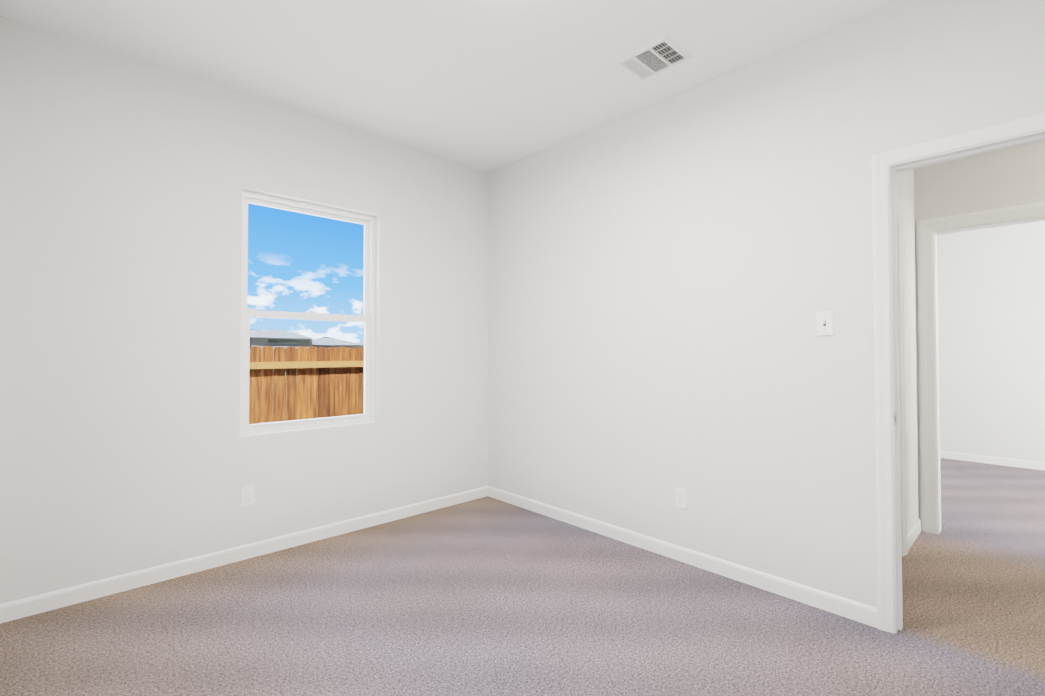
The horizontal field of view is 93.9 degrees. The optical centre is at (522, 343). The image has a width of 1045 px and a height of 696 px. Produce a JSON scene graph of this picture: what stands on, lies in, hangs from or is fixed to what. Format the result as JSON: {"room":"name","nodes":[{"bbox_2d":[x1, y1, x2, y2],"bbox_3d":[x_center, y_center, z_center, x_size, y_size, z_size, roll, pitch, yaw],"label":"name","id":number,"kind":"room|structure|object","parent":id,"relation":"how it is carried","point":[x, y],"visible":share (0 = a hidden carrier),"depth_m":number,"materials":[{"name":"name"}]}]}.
{"room":"empty bedroom","nodes":[
{"label":"empty bedroom","id":0,"kind":"room"},
{"bbox_2d":[0,16,487,603],"bbox_3d":[-0.124,-0.078,4.420,9.014,2.740,0.160,1,-1,-43],"label":"wall","id":1,"kind":"structure","parent":0,"point":[124,182],"depth_m":2.65,"materials":[{"name":"white paint"}]},
{"bbox_2d":[0,486,487,622],"bbox_3d":[-1.330,1.229,3.141,2.865,0.082,0.013,1,-1,-43],"label":"baseboard","id":2,"kind":"structure","parent":1,"relation":"attached to","point":[17,609],"depth_m":2.73,"materials":[{"name":"white wood"}]},
{"bbox_2d":[241,484,254,506],"bbox_3d":[-1.618,0.899,2.878,0.072,0.117,0.009,1,-1,-43],"label":"electrical outlet","id":3,"kind":"object","parent":1,"relation":"attached to","point":[247,495],"visible":1,"depth_m":2.88,"materials":[{"name":"white plastic"}]},
{"bbox_2d":[240,190,375,434],"bbox_3d":[-1.403,-0.180,3.239,0.874,1.476,0.075,1,-1,-43],"label":"window unit","id":4,"kind":"structure","parent":1,"relation":"in","point":[367,317],"depth_m":3.22,"materials":[{"name":"white plastic"}]},
{"bbox_2d":[240,421,377,436],"bbox_3d":[-1.358,0.554,3.178,0.873,0.006,0.058,1,-1,-43],"label":"window sill","id":5,"kind":"structure","parent":1,"relation":"attached to","point":[291,430],"depth_m":3.13,"materials":[{"name":"white wood"}]},
{"bbox_2d":[0,0,901,172],"bbox_3d":[2.090,-1.548,2.099,9.014,0.120,6.612,1,-1,-43],"label":"ceiling","id":6,"kind":"structure","parent":0,"point":[487,86],"depth_m":2.47,"materials":[{"name":"white paint"}]},
{"bbox_2d":[615,35,691,79],"bbox_3d":[0.681,-1.474,2.543,0.255,0.013,0.299,1,-1,-43],"label":"ceiling vent","id":7,"kind":"object","parent":6,"relation":"in","point":[660,54],"visible":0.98,"depth_m":2.53,"materials":[{"name":"white metal"}]},
{"bbox_2d":[0,458,1044,695],"bbox_3d":[2.090,1.301,2.050,9.014,0.100,6.612,1,-1,-43],"label":"floor","id":8,"kind":"structure","parent":0,"point":[487,596],"depth_m":2.18,"materials":[{"name":"carpet"}]},
{"bbox_2d":[488,0,1044,607],"bbox_3d":[1.924,-0.122,1.886,0.114,2.740,6.338,1,-1,-43],"label":"wall","id":9,"kind":"structure","parent":0,"point":[668,278],"depth_m":2.63,"materials":[{"name":"white paint"}]},
{"bbox_2d":[675,487,686,509],"bbox_3d":[0.921,0.903,2.841,0.009,0.117,0.072,1,-1,-43],"label":"electrical outlet","id":10,"kind":"object","parent":9,"relation":"attached to","point":[681,498],"visible":1,"depth_m":2.84,"materials":[{"name":"white plastic"}]},
{"bbox_2d":[488,486,876,627],"bbox_3d":[0.639,1.229,3.131,0.013,0.082,2.694,1,-1,-43],"label":"baseboard","id":11,"kind":"structure","parent":9,"relation":"attached to","point":[795,591],"depth_m":2.69,"materials":[{"name":"white wood"}]},
{"bbox_2d":[816,311,833,335],"bbox_3d":[1.429,-0.093,2.311,0.022,0.117,0.072,1,-1,-43],"label":"light switch","id":12,"kind":"object","parent":9,"relation":"attached to","point":[824,323],"visible":1,"depth_m":2.31,"materials":[{"name":"white plastic"}]},
{"bbox_2d":[871,113,1044,632],"bbox_3d":[1.933,0.200,1.870,0.151,2.096,0.942,1,-1,-43],"label":"door frame","id":13,"kind":"structure","parent":9,"relation":"attached to","point":[886,166],"depth_m":2.13,"materials":[{"name":"white wood"}]},
{"bbox_2d":[897,169,918,533],"bbox_3d":[2.154,-0.104,2.912,1.630,2.740,0.114,1,-1,-43],"label":"wall","id":14,"kind":"structure","parent":0,"point":[905,190],"depth_m":3.19,"materials":[{"name":"white paint"}]},
{"bbox_2d":[897,199,907,555],"bbox_3d":[1.941,0.202,2.693,0.935,2.120,0.132,1,-1,-43],"label":"door frame","id":15,"kind":"structure","parent":14,"relation":"attached to","point":[902,378],"depth_m":2.93,"materials":[{"name":"white wood"}]},
{"bbox_2d":[907,518,920,549],"bbox_3d":[2.513,1.229,3.141,0.535,0.082,0.013,1,-1,-43],"label":"baseboard","id":16,"kind":"structure","parent":14,"relation":"attached to","point":[913,533],"depth_m":3.08,"materials":[{"name":"white wood"}]},
{"bbox_2d":[914,141,1044,517],"bbox_3d":[3.740,-0.114,2.336,0.114,2.740,4.500,1,-1,-43],"label":"wall","id":17,"kind":"structure","parent":0,"point":[1009,177],"depth_m":3.14,"materials":[{"name":"white paint"}]},
{"bbox_2d":[917,202,1044,533],"bbox_3d":[3.192,0.211,2.911,0.151,2.110,1.277,1,-1,-43],"label":"door frame","id":18,"kind":"structure","parent":17,"relation":"attached to","point":[929,231],"depth_m":3.29,"materials":[{"name":"white wood"}]},
{"bbox_2d":[937,221,1044,461],"bbox_3d":[5.932,-0.076,4.486,0.114,2.740,4.608,1,-1,-43],"label":"wall","id":19,"kind":"structure","parent":0,"point":[991,308],"depth_m":5.28,"materials":[{"name":"white paint"}]},
{"bbox_2d":[940,451,1044,470],"bbox_3d":[5.927,1.251,4.376,0.013,0.082,4.500,1,-1,-43],"label":"baseboard","id":20,"kind":"structure","parent":19,"relation":"attached to","point":[1027,464],"depth_m":5.26,"materials":[{"name":"white wood"}]},
{"label":"outside","id":21,"kind":"structure","parent":0,"visible":0},
{"bbox_2d":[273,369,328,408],"bbox_3d":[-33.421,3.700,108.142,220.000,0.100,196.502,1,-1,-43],"label":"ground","id":22,"kind":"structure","parent":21,"point":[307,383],"depth_m":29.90,"materials":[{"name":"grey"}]},
{"bbox_2d":[250,329,319,361],"bbox_3d":[-28.752,0.575,55.953,7.200,4.330,9.600,1,-1,-43],"label":"house","id":23,"kind":"structure","parent":22,"relation":"on","point":[289,339],"depth_m":53.80,"materials":[{"name":"grey"}]},
{"bbox_2d":[249,346,363,423],"bbox_3d":[-2.257,0.974,7.395,11.018,1.841,0.116,1,-1,-43],"label":"fence","id":24,"kind":"object","parent":22,"relation":"on","point":[316,365],"depth_m":6.74,"materials":[{"name":"brown wood"}]},
{"bbox_2d":[320,337,363,348],"bbox_3d":[-24.542,1.021,62.049,6.300,3.650,8.500,1,-1,-43],"label":"house","id":25,"kind":"structure","parent":22,"relation":"on","point":[323,340],"depth_m":59.94,"materials":[{"name":"grey"}]},
{"bbox_2d":[247,203,363,342],"bbox_3d":[-57.614,-70.173,207.948,500.000,170.000,0.001,1,-1,-43],"label":"sky","id":26,"kind":"structure","parent":21,"point":[289,226],"depth_m":184.23,"materials":[{"name":"blue"}]}
]}

